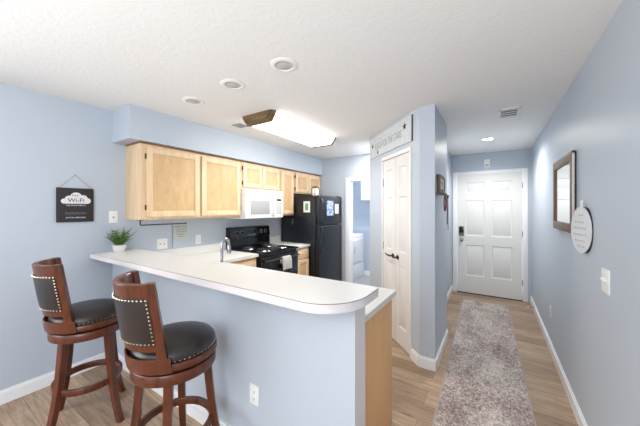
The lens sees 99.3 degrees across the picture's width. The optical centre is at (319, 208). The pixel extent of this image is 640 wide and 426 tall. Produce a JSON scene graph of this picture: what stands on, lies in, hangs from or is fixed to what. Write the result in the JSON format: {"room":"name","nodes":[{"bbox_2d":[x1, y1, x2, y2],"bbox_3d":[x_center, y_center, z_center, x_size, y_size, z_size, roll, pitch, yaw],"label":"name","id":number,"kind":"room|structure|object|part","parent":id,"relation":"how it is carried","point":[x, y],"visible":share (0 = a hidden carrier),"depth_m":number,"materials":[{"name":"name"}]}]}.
{"room":"kitchen","nodes":[
{"label":"kitchen","id":0,"kind":"room"},
{"bbox_2d":[0,82,303,389],"bbox_3d":[-2.623,0.260,1.856,0.120,2.440,11.300,0,0,33],"label":"wall","id":1,"kind":"structure","parent":0,"point":[46,140],"depth_m":2.30,"materials":[{"name":"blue paint"}]},
{"bbox_2d":[0,352,104,404],"bbox_3d":[-3.820,1.427,-0.139,0.014,0.105,6.650,0,0,33],"label":"baseboard","id":2,"kind":"structure","parent":1,"relation":"attached to","point":[19,390],"depth_m":2.20,"materials":[{"name":"white"}]},
{"bbox_2d":[56,175,93,222],"bbox_3d":[-2.178,-0.096,2.424,0.021,0.421,0.256,0,0,33],"label":"sign","id":3,"kind":"object","parent":1,"relation":"attached to","point":[72,204],"visible":1,"depth_m":2.41,"materials":[{"name":"grey"}]},
{"bbox_2d":[109,211,117,222],"bbox_3d":[-2.026,0.078,2.667,0.012,0.115,0.072,0,0,33],"label":"wall jack","id":4,"kind":"object","parent":1,"relation":"attached to","point":[113,215],"visible":1,"depth_m":2.67,"materials":[{"name":"white plastic"}]},
{"bbox_2d":[157,238,166,249],"bbox_3d":[-1.775,0.392,3.061,0.010,0.115,0.115,0,0,33],"label":"wall outlet","id":5,"kind":"object","parent":1,"relation":"attached to","point":[161,243],"visible":1,"depth_m":3.06,"materials":[{"name":"white plastic"}]},
{"bbox_2d":[173,224,187,240],"bbox_3d":[-1.659,0.280,3.246,0.006,0.190,0.180,0,0,33],"label":"sheet","id":6,"kind":"object","parent":1,"relation":"attached to","point":[180,232],"visible":1,"depth_m":3.24,"materials":[{"name":"grey paper"}]},
{"bbox_2d":[126,141,240,219],"bbox_3d":[-1.505,-0.272,3.185,0.330,0.753,1.220,0,0,33],"label":"upper cabinet","id":7,"kind":"object","parent":1,"relation":"attached to","point":[163,182],"visible":1,"depth_m":2.89,"materials":[{"name":"brown wood"}]},
{"bbox_2d":[139,220,186,225],"bbox_3d":[-1.644,0.138,2.867,0.060,0.065,0.498,0,0,33],"label":"towel bar","id":8,"kind":"object","parent":7,"relation":"attached to","point":[139,220],"visible":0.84,"depth_m":2.83,"materials":[{"name":"black"}]},
{"bbox_3d":[-1.526,-0.264,2.865,0.020,0.683,0.562,0,0,33],"label":"door","id":9,"kind":"part","parent":7,"relation":"part of","materials":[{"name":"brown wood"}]},
{"bbox_3d":[-1.529,-0.264,2.867,0.009,0.571,0.450,0,0,33],"label":"panel","id":10,"kind":"part","parent":7,"relation":"part of","materials":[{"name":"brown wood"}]},
{"bbox_3d":[-1.511,-0.640,3.189,0.316,0.016,1.220,0,0,33],"label":"moulding","id":11,"kind":"part","parent":7,"relation":"part of","materials":[{"name":"brown wood"}]},
{"bbox_3d":[-1.208,-0.264,3.362,0.020,0.683,0.562,0,0,33],"label":"door","id":12,"kind":"part","parent":7,"relation":"part of","materials":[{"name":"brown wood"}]},
{"bbox_3d":[-1.211,-0.264,3.364,0.009,0.571,0.450,0,0,33],"label":"panel","id":13,"kind":"part","parent":7,"relation":"part of","materials":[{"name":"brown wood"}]},
{"bbox_2d":[156,243,225,255],"bbox_3d":[-1.614,0.515,3.304,0.020,0.100,1.121,0,0,33],"label":"backsplash","id":14,"kind":"structure","parent":1,"relation":"attached to","point":[186,251],"depth_m":3.38,"materials":[{"name":"white laminate"}]},
{"bbox_2d":[195,235,200,243],"bbox_3d":[-1.537,0.385,3.435,0.008,0.115,0.072,0,0,33],"label":"wall outlet","id":15,"kind":"object","parent":1,"relation":"attached to","point":[197,237],"visible":1,"depth_m":3.43,"materials":[{"name":"white plastic"}]},
{"bbox_2d":[240,160,279,190],"bbox_3d":[-0.968,-0.462,4.025,0.330,0.373,0.766,0,0,33],"label":"upper cabinet","id":16,"kind":"object","parent":1,"relation":"attached to","point":[253,175],"visible":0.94,"depth_m":3.88,"materials":[{"name":"brown wood"}]},
{"bbox_3d":[-0.935,-0.450,3.788,0.020,0.310,0.350,0,0,33],"label":"door","id":17,"kind":"part","parent":16,"relation":"part of","materials":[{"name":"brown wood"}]},
{"bbox_3d":[-0.938,-0.450,3.790,0.009,0.198,0.238,0,0,33],"label":"panel","id":18,"kind":"part","parent":16,"relation":"part of","materials":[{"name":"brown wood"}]},
{"bbox_2d":[226,188,282,218],"bbox_3d":[-0.922,-0.069,3.995,0.439,0.407,0.763,0,0,33],"label":"microwave","id":19,"kind":"object","parent":16,"relation":"attached to","point":[255,203],"visible":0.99,"depth_m":3.81,"materials":[{"name":"white"}]},
{"bbox_3d":[-0.842,-0.026,3.824,0.030,0.308,0.556,0,0,33],"label":"door","id":20,"kind":"part","parent":19,"relation":"part of","materials":[{"name":"white"}]},
{"bbox_3d":[-0.637,-0.026,4.147,0.028,0.308,0.200,0,0,33],"label":"control panel","id":21,"kind":"part","parent":19,"relation":"part of","materials":[{"name":"white plastic"}]},
{"bbox_3d":[-0.974,-0.640,4.029,0.316,0.016,0.766,0,0,33],"label":"moulding","id":22,"kind":"part","parent":16,"relation":"part of","materials":[{"name":"brown wood"}]},
{"bbox_3d":[-0.739,-0.450,4.095,0.020,0.310,0.350,0,0,33],"label":"door","id":23,"kind":"part","parent":16,"relation":"part of","materials":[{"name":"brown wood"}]},
{"bbox_3d":[-0.742,-0.450,4.096,0.009,0.198,0.238,0,0,33],"label":"panel","id":24,"kind":"part","parent":16,"relation":"part of","materials":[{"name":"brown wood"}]},
{"bbox_2d":[269,236,279,242],"bbox_3d":[-0.795,0.515,4.585,0.020,0.100,0.356,0,0,33],"label":"backsplash","id":25,"kind":"structure","parent":1,"relation":"attached to","point":[274,238],"depth_m":4.61,"materials":[{"name":"white laminate"}]},
{"bbox_2d":[279,168,293,215],"bbox_3d":[-0.662,-0.272,4.502,0.330,0.753,0.360,0,0,33],"label":"upper cabinet","id":26,"kind":"object","parent":1,"relation":"attached to","point":[286,176],"visible":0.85,"depth_m":4.42,"materials":[{"name":"brown wood"}]},
{"bbox_3d":[-0.534,-0.264,4.422,0.009,0.571,0.193,0,0,33],"label":"panel","id":27,"kind":"part","parent":26,"relation":"part of","materials":[{"name":"brown wood"}]},
{"bbox_2d":[293,171,319,195],"bbox_3d":[-0.341,-0.457,5.005,0.330,0.383,0.825,0,0,33],"label":"upper cabinet","id":28,"kind":"object","parent":1,"relation":"attached to","point":[303,182],"visible":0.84,"depth_m":4.84,"materials":[{"name":"brown wood"}]},
{"bbox_3d":[-0.317,-0.445,4.755,0.020,0.320,0.370,0,0,33],"label":"door","id":29,"kind":"part","parent":28,"relation":"part of","materials":[{"name":"brown wood"}]},
{"bbox_3d":[-0.320,-0.445,4.757,0.009,0.208,0.258,0,0,33],"label":"panel","id":30,"kind":"part","parent":28,"relation":"part of","materials":[{"name":"brown wood"}]},
{"bbox_3d":[-0.109,-0.445,5.079,0.020,0.320,0.370,0,0,33],"label":"door","id":31,"kind":"part","parent":28,"relation":"part of","materials":[{"name":"brown wood"}]},
{"bbox_3d":[-0.112,-0.445,5.081,0.009,0.208,0.258,0,0,33],"label":"panel","id":32,"kind":"part","parent":28,"relation":"part of","materials":[{"name":"brown wood"}]},
{"bbox_2d":[113,104,321,174],"bbox_3d":[-0.997,-0.805,3.962,0.350,0.310,3.300,0,0,33],"label":"soffit","id":33,"kind":"structure","parent":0,"point":[131,123],"depth_m":3.05,"materials":[{"name":"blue paint"}]},
{"bbox_2d":[113,264,353,425],"bbox_3d":[-0.905,0.968,2.015,2.604,1.025,0.120,0,0,33],"label":"wall","id":34,"kind":"structure","parent":0,"point":[301,364],"depth_m":1.55,"materials":[{"name":"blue paint"}]},
{"bbox_2d":[118,353,230,425],"bbox_3d":[-0.941,1.427,1.959,2.604,0.105,0.014,0,0,33],"label":"baseboard","id":35,"kind":"structure","parent":34,"relation":"attached to","point":[196,412],"depth_m":1.92,"materials":[{"name":"white"}]},
{"bbox_2d":[90,248,378,313],"bbox_3d":[-0.912,0.431,1.963,2.645,0.045,0.382,0,0,33],"label":"countertop","id":36,"kind":"structure","parent":34,"relation":"on","point":[302,293],"depth_m":1.55,"materials":[{"name":"white laminate"}]},
{"bbox_2d":[103,228,133,251],"bbox_3d":[-1.922,0.292,2.603,0.237,0.235,0.248,0,0,33],"label":"potted fern","id":37,"kind":"object","parent":36,"relation":"on","point":[119,246],"visible":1,"depth_m":2.59,"materials":[{"name":"green plant"}]},
{"bbox_2d":[112,244,126,251],"bbox_3d":[-1.933,0.377,2.620,0.116,0.064,0.116,0,0,33],"label":"pot","id":38,"kind":"object","parent":36,"relation":"on","point":[117,247],"depth_m":2.58,"materials":[{"name":"white ceramic"}]},
{"bbox_2d":[250,383,258,406],"bbox_3d":[-0.389,1.100,1.609,0.072,0.115,0.008,0,0,33],"label":"wall outlet","id":39,"kind":"object","parent":34,"relation":"attached to","point":[254,390],"visible":1,"depth_m":1.60,"materials":[{"name":"white plastic"}]},
{"bbox_2d":[354,307,364,425],"bbox_3d":[0.194,0.968,1.314,0.002,1.024,0.122,0,0,33],"label":"trim","id":40,"kind":"structure","parent":34,"relation":"attached to","point":[359,315],"depth_m":1.31,"materials":[{"name":"white wood"}]},
{"bbox_2d":[0,275,577,425],"bbox_3d":[-1.035,1.528,0.840,3.950,0.103,11.500,0,0,33],"label":"floor","id":41,"kind":"structure","parent":0,"point":[416,389],"depth_m":2.17,"materials":[{"name":"brown wood"}]},
{"bbox_2d":[31,257,125,425],"bbox_3d":[-1.680,0.915,1.927,0.499,1.130,0.444,0,0,-34],"label":"bar stool","id":42,"kind":"object","parent":41,"relation":"on","point":[65,324],"visible":0.96,"depth_m":1.77,"materials":[{"name":"brown wood"}]},
{"bbox_3d":[-1.808,0.535,1.796,0.372,0.224,0.136,0,0,45],"label":"nailhead trim","id":43,"kind":"part","parent":42,"relation":"part of","materials":[{"name":"gold metal"}]},
{"bbox_3d":[-1.802,0.389,1.802,0.396,0.073,0.151,0,0,45],"label":"backrest","id":44,"kind":"part","parent":42,"relation":"part of","materials":[{"name":"brown wood"}]},
{"bbox_3d":[-1.696,1.163,1.740,0.042,0.635,0.143,0,0,11],"label":"leg","id":45,"kind":"part","parent":42,"relation":"part of","materials":[{"name":"brown wood"}]},
{"bbox_3d":[-1.773,0.666,1.831,0.395,0.037,0.144,0,0,45],"label":"rail","id":46,"kind":"part","parent":42,"relation":"part of","materials":[{"name":"brown wood"}]},
{"bbox_3d":[-1.866,1.163,1.989,0.143,0.635,0.042,0,0,11],"label":"leg","id":47,"kind":"part","parent":42,"relation":"part of","materials":[{"name":"brown wood"}]},
{"bbox_2d":[47,298,116,326],"bbox_3d":[-1.656,0.721,1.950,0.422,0.083,0.422,0,0,45],"label":"cushion","id":48,"kind":"object","parent":42,"relation":"on","point":[94,312],"depth_m":1.83,"materials":[{"name":"black leather"}]},
{"bbox_3d":[-1.656,0.781,1.950,0.434,0.038,0.434,0,0,45],"label":"seat","id":49,"kind":"part","parent":42,"relation":"part of","materials":[{"name":"brown wood"}]},
{"bbox_3d":[-1.446,1.163,1.911,0.143,0.635,0.042,0,0,11],"label":"leg","id":50,"kind":"part","parent":42,"relation":"part of","materials":[{"name":"brown wood"}]},
{"bbox_3d":[-1.617,1.163,2.160,0.042,0.635,0.143,0,0,11],"label":"leg","id":51,"kind":"part","parent":42,"relation":"part of","materials":[{"name":"brown wood"}]},
{"bbox_2d":[112,270,219,425],"bbox_3d":[-0.833,0.915,1.499,0.453,1.130,0.499,0,0,29],"label":"bar stool","id":52,"kind":"object","parent":41,"relation":"on","point":[156,354],"visible":1,"depth_m":1.34,"materials":[{"name":"brown wood"}]},
{"bbox_3d":[-0.961,0.535,1.369,0.372,0.224,0.136,0,0,45],"label":"nailhead trim","id":53,"kind":"part","parent":52,"relation":"part of","materials":[{"name":"gold metal"}]},
{"bbox_3d":[-0.955,0.389,1.375,0.396,0.073,0.151,0,0,45],"label":"backrest","id":54,"kind":"part","parent":52,"relation":"part of","materials":[{"name":"brown wood"}]},
{"bbox_3d":[-1.013,1.163,1.459,0.143,0.635,0.042,0,0,-17],"label":"leg","id":55,"kind":"part","parent":52,"relation":"part of","materials":[{"name":"brown wood"}]},
{"bbox_3d":[-0.926,0.666,1.404,0.395,0.037,0.144,0,0,45],"label":"rail","id":56,"kind":"part","parent":52,"relation":"part of","materials":[{"name":"brown wood"}]},
{"bbox_3d":[-0.745,1.163,1.319,0.042,0.635,0.143,0,0,-17],"label":"leg","id":57,"kind":"part","parent":52,"relation":"part of","materials":[{"name":"brown wood"}]},
{"bbox_2d":[130,321,215,363],"bbox_3d":[-0.809,0.721,1.523,0.422,0.083,0.422,0,0,45],"label":"cushion","id":58,"kind":"object","parent":52,"relation":"on","point":[187,342],"depth_m":1.41,"materials":[{"name":"black leather"}]},
{"bbox_3d":[-0.873,1.163,1.727,0.042,0.635,0.143,0,0,-17],"label":"leg","id":59,"kind":"part","parent":52,"relation":"part of","materials":[{"name":"brown wood"}]},
{"bbox_3d":[-0.809,0.781,1.523,0.434,0.038,0.434,0,0,45],"label":"seat","id":60,"kind":"part","parent":52,"relation":"part of","materials":[{"name":"black leather"}]},
{"bbox_3d":[-0.605,1.163,1.587,0.143,0.635,0.042,0,0,-17],"label":"leg","id":61,"kind":"part","parent":52,"relation":"part of","materials":[{"name":"brown wood"}]},
{"bbox_2d":[230,257,255,266],"bbox_3d":[-1.211,1.041,3.352,0.645,0.878,0.582,0,0,33],"label":"base cabinet","id":62,"kind":"object","parent":41,"relation":"on","point":[251,262],"visible":0.02,"depth_m":3.30,"materials":[{"name":"brown wood"}]},
{"bbox_2d":[226,225,299,273],"bbox_3d":[-0.794,0.870,3.906,0.728,1.220,0.772,0,0,33],"label":"range","id":63,"kind":"object","parent":41,"relation":"on","point":[249,239],"visible":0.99,"depth_m":3.85,"materials":[{"name":"black metal"}]},
{"bbox_2d":[231,244,298,255],"bbox_3d":[-0.806,0.572,3.913,0.665,0.027,0.772,0,0,33],"label":"cooktop","id":64,"kind":"object","parent":63,"relation":"in","point":[261,249],"depth_m":3.81,"materials":[{"name":"black"}]},
{"bbox_3d":[-0.548,0.926,3.748,0.038,0.617,0.756,0,0,33],"label":"oven door","id":65,"kind":"part","parent":63,"relation":"part of","materials":[{"name":"black metal"}]},
{"bbox_3d":[-0.510,0.667,3.724,0.052,0.025,0.708,0,0,33],"label":"handle","id":66,"kind":"part","parent":63,"relation":"part of","materials":[{"name":"black metal"}]},
{"bbox_2d":[280,255,291,269],"bbox_3d":[-0.465,0.740,3.760,0.056,0.183,0.202,0,0,33],"label":"dish towel","id":67,"kind":"object","parent":63,"relation":"hanging from","point":[286,262],"visible":0.97,"depth_m":3.73,"materials":[{"name":"white fabric"}]},
{"bbox_2d":[296,247,308,275],"bbox_3d":[-0.530,1.041,4.416,0.645,0.878,0.344,0,0,33],"label":"base cabinet","id":68,"kind":"object","parent":41,"relation":"on","point":[303,260],"visible":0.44,"depth_m":4.26,"materials":[{"name":"brown wood"}]},
{"bbox_2d":[270,242,309,248],"bbox_3d":[-0.527,0.583,4.413,0.654,0.035,0.356,0,0,33],"label":"countertop","id":69,"kind":"structure","parent":68,"relation":"on","point":[300,245],"depth_m":4.33,"materials":[{"name":"white laminate"}]},
{"bbox_3d":[-0.270,1.070,4.250,0.009,0.448,0.188,0,0,33],"label":"panel","id":70,"kind":"part","parent":68,"relation":"part of","materials":[{"name":"brown wood"}]},
{"bbox_3d":[-0.272,0.695,4.252,0.020,0.140,0.300,0,0,33],"label":"drawer","id":71,"kind":"part","parent":68,"relation":"part of","materials":[{"name":"brown wood"}]},
{"bbox_3d":[-0.267,1.070,4.248,0.020,0.560,0.300,0,0,33],"label":"door","id":72,"kind":"part","parent":68,"relation":"part of","materials":[{"name":"brown wood"}]},
{"bbox_2d":[281,195,341,280],"bbox_3d":[-0.110,0.624,4.825,0.855,1.712,0.760,0,0,33],"label":"refrigerator","id":73,"kind":"object","parent":41,"relation":"on","point":[323,233],"visible":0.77,"depth_m":4.51,"materials":[{"name":"black metal"}]},
{"bbox_2d":[303,201,309,211],"bbox_3d":[-0.217,-0.035,4.440,0.130,0.180,0.004,0,0,33],"label":"card","id":74,"kind":"object","parent":73,"relation":"attached to","point":[306,204],"visible":1,"depth_m":4.44,"materials":[{"name":"white paper"}]},
{"bbox_2d":[311,186,319,195],"bbox_3d":[-0.079,-0.307,4.609,0.115,0.175,0.115,0,0,-35],"label":"glass jar","id":75,"kind":"object","parent":73,"relation":"on","point":[314,191],"visible":0.93,"depth_m":4.57,"materials":[{"name":"white"}]},
{"bbox_3d":[-0.079,-0.287,4.609,0.116,0.135,0.116,0,0,33],"label":"glass","id":76,"kind":"part","parent":75,"relation":"part of","materials":[{"name":"white"}]},
{"bbox_3d":[0.042,0.487,4.342,0.080,0.401,0.026,0,0,33],"label":"handle","id":77,"kind":"part","parent":73,"relation":"part of","materials":[{"name":"black"}]},
{"bbox_3d":[0.042,0.037,4.342,0.080,0.421,0.026,0,0,33],"label":"handle","id":78,"kind":"part","parent":73,"relation":"part of","materials":[{"name":"black"}]},
{"bbox_3d":[0.162,0.831,4.651,0.070,1.108,0.760,0,0,33],"label":"fresh food door","id":79,"kind":"part","parent":73,"relation":"part of","materials":[{"name":"black metal"}]},
{"bbox_3d":[0.162,0.022,4.651,0.070,0.485,0.760,0,0,33],"label":"freezer door","id":80,"kind":"part","parent":73,"relation":"part of","materials":[{"name":"black metal"}]},
{"bbox_2d":[327,201,333,215],"bbox_3d":[0.174,-0.015,4.602,0.002,0.250,0.220,0,0,33],"label":"sheet","id":81,"kind":"object","parent":73,"relation":"attached to","point":[330,204],"visible":1,"depth_m":4.61,"materials":[{"name":"white paper"}]},
{"bbox_2d":[335,204,338,213],"bbox_3d":[0.295,-0.003,4.791,0.002,0.165,0.130,0,0,33],"label":"note card","id":82,"kind":"object","parent":73,"relation":"attached to","point":[336,205],"visible":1,"depth_m":4.78,"materials":[{"name":"white paper"}]},
{"bbox_2d":[353,233,363,280],"bbox_3d":[0.507,0.950,5.908,0.706,1.060,0.700,0,0,33],"label":"dryer","id":83,"kind":"object","parent":41,"relation":"on","point":[358,238],"visible":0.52,"depth_m":5.77,"materials":[{"name":"white metal"}]},
{"bbox_3d":[0.781,0.880,5.715,0.016,0.480,0.530,0,0,33],"label":"door","id":84,"kind":"part","parent":83,"relation":"part of","materials":[{"name":"white"}]},
{"bbox_3d":[0.786,1.302,5.729,0.010,0.295,0.660,0,0,33],"label":"toe panel","id":85,"kind":"part","parent":83,"relation":"part of","materials":[{"name":"white metal"}]},
{"bbox_2d":[365,300,391,425],"bbox_3d":[-0.470,1.041,2.163,1.929,0.878,0.593,0,0,33],"label":"base cabinet","id":86,"kind":"object","parent":41,"relation":"on","point":[378,329],"visible":0.13,"depth_m":1.68,"materials":[{"name":"brown wood"}]},
{"bbox_2d":[186,250,396,322],"bbox_3d":[-0.560,0.583,2.577,2.577,0.035,1.197,0,0,33],"label":"countertop","id":87,"kind":"structure","parent":86,"relation":"on","point":[385,295],"depth_m":2.38,"materials":[{"name":"white laminate"}]},
{"bbox_2d":[220,238,230,261],"bbox_3d":[-0.757,0.397,2.153,0.095,0.336,0.127,0,0,-13],"label":"kitchen faucet","id":88,"kind":"object","parent":87,"relation":"on","point":[223,239],"visible":0.66,"depth_m":2.15,"materials":[{"name":"silver metal"}]},
{"bbox_2d":[432,299,535,425],"bbox_3d":[1.712,1.476,2.831,0.610,0.009,3.435,0,0,31],"label":"runner rug","id":89,"kind":"object","parent":41,"relation":"on","point":[484,383],"visible":1,"depth_m":2.40,"materials":[{"name":"beige carpet"}]},
{"bbox_2d":[0,0,622,158],"bbox_3d":[-1.035,-1.010,0.840,3.950,0.100,11.500,0,0,33],"label":"ceiling","id":90,"kind":"structure","parent":0,"point":[365,66],"depth_m":1.73,"materials":[{"name":"white paint"}]},
{"bbox_2d":[182,96,204,104],"bbox_3d":[-1.121,-0.955,2.415,0.190,0.010,0.190,0,0,33],"label":"recessed light","id":91,"kind":"object","parent":90,"relation":"in","point":[190,100],"visible":1,"depth_m":2.40,"materials":[{"name":"white metal"}]},
{"bbox_3d":[-1.127,-0.955,2.428,0.088,0.009,0.088,0,0,33],"label":"bulb","id":92,"kind":"part","parent":91,"relation":"part of","materials":[{"name":"grey"}]},
{"bbox_2d":[220,79,245,89],"bbox_3d":[-0.671,-0.955,2.097,0.190,0.010,0.190,0,0,33],"label":"recessed light","id":93,"kind":"object","parent":90,"relation":"in","point":[233,84],"visible":1,"depth_m":2.08,"materials":[{"name":"white metal"}]},
{"bbox_3d":[-0.676,-0.955,2.110,0.088,0.009,0.088,0,0,33],"label":"bulb","id":94,"kind":"part","parent":93,"relation":"part of","materials":[{"name":"grey glass"}]},
{"bbox_2d":[232,123,247,127],"bbox_3d":[-0.913,-0.956,3.119,0.140,0.008,0.130,0,0,33],"label":"ceiling vent","id":95,"kind":"object","parent":90,"relation":"in","point":[239,125],"visible":0.93,"depth_m":3.11,"materials":[{"name":"grey plastic"}]},
{"bbox_2d":[270,57,298,71],"bbox_3d":[-0.238,-0.955,1.814,0.190,0.010,0.190,0,0,33],"label":"recessed light","id":96,"kind":"object","parent":90,"relation":"in","point":[281,64],"visible":1,"depth_m":1.80,"materials":[{"name":"white metal"}]},
{"bbox_3d":[-0.244,-0.955,1.827,0.088,0.009,0.088,0,0,33],"label":"bulb","id":97,"kind":"part","parent":96,"relation":"part of","materials":[{"name":"grey glass"}]},
{"bbox_2d":[242,109,335,147],"bbox_3d":[-0.299,-0.911,3.257,0.439,0.097,1.275,0,0,33],"label":"fluorescent ceiling light","id":98,"kind":"object","parent":90,"relation":"attached to","point":[272,121],"visible":1,"depth_m":2.99,"materials":[{"name":"white plastic"}]},
{"bbox_2d":[480,137,495,140],"bbox_3d":[2.301,-0.956,3.727,0.190,0.008,0.190,0,0,33],"label":"recessed light","id":99,"kind":"object","parent":90,"relation":"in","point":[487,138],"visible":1,"depth_m":3.71,"materials":[{"name":"white"}]},
{"bbox_2d":[498,106,520,118],"bbox_3d":[1.886,-0.956,2.717,0.180,0.008,0.310,0,0,33],"label":"ceiling vent","id":100,"kind":"object","parent":90,"relation":"in","point":[515,111],"visible":1,"depth_m":2.70,"materials":[{"name":"white metal"}]},
{"bbox_2d":[320,154,369,281],"bbox_3d":[0.543,0.260,5.006,1.820,2.440,0.120,0,0,33],"label":"wall","id":101,"kind":"structure","parent":0,"point":[335,171],"depth_m":5.02,"materials":[{"name":"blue paint"}]},
{"bbox_2d":[345,176,369,282],"bbox_3d":[0.861,0.455,4.797,0.850,2.050,0.141,0,0,33],"label":"trim","id":102,"kind":"structure","parent":101,"relation":"attached to","point":[348,181],"depth_m":4.96,"materials":[{"name":"white"}]},
{"bbox_2d":[353,182,369,270],"bbox_3d":[1.088,0.260,5.459,2.250,2.440,1.230,0,0,33],"label":"wall","id":103,"kind":"structure","parent":0,"point":[361,209],"depth_m":6.13,"materials":[{"name":"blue paint"}]},
{"bbox_2d":[361,181,369,200],"bbox_3d":[1.459,-0.475,5.620,1.200,0.590,0.317,0,0,33],"label":"laundry cabinet","id":104,"kind":"object","parent":103,"relation":"attached to","point":[365,185],"visible":0.15,"depth_m":5.75,"materials":[{"name":"white wood"}]},
{"bbox_2d":[370,104,446,358],"bbox_3d":[1.061,0.260,3.495,0.691,2.440,1.996,0,0,-8],"label":"wall","id":105,"kind":"structure","parent":0,"point":[429,143],"depth_m":2.61,"materials":[{"name":"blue paint"}]},
{"bbox_2d":[370,114,412,158],"bbox_3d":[0.795,-0.800,3.168,0.015,0.260,1.021,0,0,-12],"label":"wall sign","id":106,"kind":"object","parent":105,"relation":"attached to","point":[401,133],"visible":1,"depth_m":3.03,"materials":[{"name":"grey wood"}]},
{"bbox_2d":[382,146,411,357],"bbox_3d":[0.825,0.430,3.010,0.092,2.100,0.654,0,0,-12],"label":"door","id":107,"kind":"structure","parent":105,"relation":"in","point":[396,171],"depth_m":2.95,"materials":[{"name":"white paint"}]},
{"bbox_2d":[411,329,447,371],"bbox_3d":[0.864,1.427,3.096,1.000,0.105,0.856,0,0,33],"label":"baseboard","id":108,"kind":"structure","parent":105,"relation":"attached to","point":[427,363],"depth_m":2.56,"materials":[{"name":"white"}]},
{"bbox_2d":[436,174,448,196],"bbox_3d":[1.217,-0.224,2.676,0.077,0.206,0.370,0,0,33],"label":"key rack","id":109,"kind":"object","parent":105,"relation":"attached to","point":[440,179],"visible":0.98,"depth_m":2.57,"materials":[{"name":"brown wood"}]},
{"bbox_3d":[1.198,-0.245,2.688,0.030,0.164,0.330,0,0,33],"label":"frame","id":110,"kind":"part","parent":109,"relation":"part of","materials":[{"name":"brown wood"}]},
{"bbox_2d":[441,179,443,189],"bbox_3d":[1.196,-0.245,2.689,0.026,0.104,0.230,0,0,33],"label":"picture","id":111,"kind":"object","parent":109,"relation":"attached to","point":[442,180],"depth_m":2.70,"materials":[{"name":"grey"}]},
{"bbox_2d":[444,195,446,210],"bbox_3d":[1.185,-0.057,2.578,0.011,0.162,0.062,0,0,42],"label":"lanyard","id":112,"kind":"object","parent":109,"relation":"hanging from","point":[445,202],"visible":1,"depth_m":2.57,"materials":[{"name":"red fabric"}]},
{"bbox_2d":[447,195,448,223],"bbox_3d":[1.290,0.037,2.748,0.014,0.355,0.034,0,0,33],"label":"leash","id":113,"kind":"object","parent":109,"relation":"hanging from","point":[448,195],"visible":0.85,"depth_m":2.74,"materials":[{"name":"black"}]},
{"bbox_2d":[447,150,451,292],"bbox_3d":[1.798,0.260,4.109,0.120,2.440,2.020,0,0,33],"label":"wall","id":114,"kind":"structure","parent":0,"point":[449,156],"depth_m":4.64,"materials":[{"name":"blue paint"}]},
{"bbox_2d":[447,285,452,301],"bbox_3d":[1.854,1.427,4.073,0.014,0.105,2.020,0,0,33],"label":"baseboard","id":115,"kind":"structure","parent":114,"relation":"attached to","point":[450,291],"depth_m":4.59,"materials":[{"name":"white"}]},
{"bbox_2d":[452,149,530,301],"bbox_3d":[2.854,0.260,4.703,1.260,2.440,0.120,0,0,33],"label":"wall","id":116,"kind":"structure","parent":0,"point":[512,159],"depth_m":4.53,"materials":[{"name":"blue paint"}]},
{"bbox_2d":[484,159,489,167],"bbox_3d":[2.835,-0.772,4.616,0.086,0.135,0.047,0,0,33],"label":"door chime","id":117,"kind":"object","parent":116,"relation":"attached to","point":[486,161],"visible":1,"depth_m":4.60,"materials":[{"name":"white plastic"}]},
{"bbox_2d":[453,168,527,301],"bbox_3d":[2.865,0.412,4.636,1.080,2.135,0.182,0,0,33],"label":"door","id":118,"kind":"structure","parent":116,"relation":"in","point":[492,204],"depth_m":4.58,"materials":[{"name":"white paint"}]},
{"bbox_2d":[531,0,639,425],"bbox_3d":[0.488,0.260,-0.277,0.120,2.440,11.060,0,0,33],"label":"wall","id":119,"kind":"structure","parent":0,"point":[594,335],"depth_m":1.52,"materials":[{"name":"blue paint"}]},
{"bbox_2d":[530,296,586,425],"bbox_3d":[0.399,1.427,-0.291,0.014,0.105,10.940,0,0,33],"label":"baseboard","id":120,"kind":"structure","parent":119,"relation":"attached to","point":[573,402],"depth_m":2.33,"materials":[{"name":"white wood"}]},
{"bbox_2d":[553,150,576,233],"bbox_3d":[2.022,-0.123,2.262,0.030,0.610,0.722,0,0,33],"label":"wall mirror","id":121,"kind":"object","parent":119,"relation":"attached to","point":[565,168],"visible":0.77,"depth_m":2.18,"materials":[{"name":"brown wood"}]},
{"bbox_3d":[2.022,-0.123,2.262,0.005,0.478,0.634,0,0,33],"label":"glass","id":122,"kind":"part","parent":121,"relation":"part of","materials":[{"name":"white mirror"}]},
{"bbox_2d":[571,200,592,252],"bbox_3d":[1.695,0.113,1.759,0.024,0.345,0.300,0,0,26],"label":"round plaque","id":123,"kind":"object","parent":119,"relation":"attached to","point":[582,222],"visible":1,"depth_m":1.73,"materials":[{"name":"white"}]},
{"bbox_2d":[600,267,609,295],"bbox_3d":[1.505,0.380,1.441,0.018,0.125,0.115,0,0,33],"label":"light switch","id":124,"kind":"object","parent":119,"relation":"attached to","point":[605,274],"visible":1,"depth_m":1.43,"materials":[{"name":"white plastic"}]}
]}

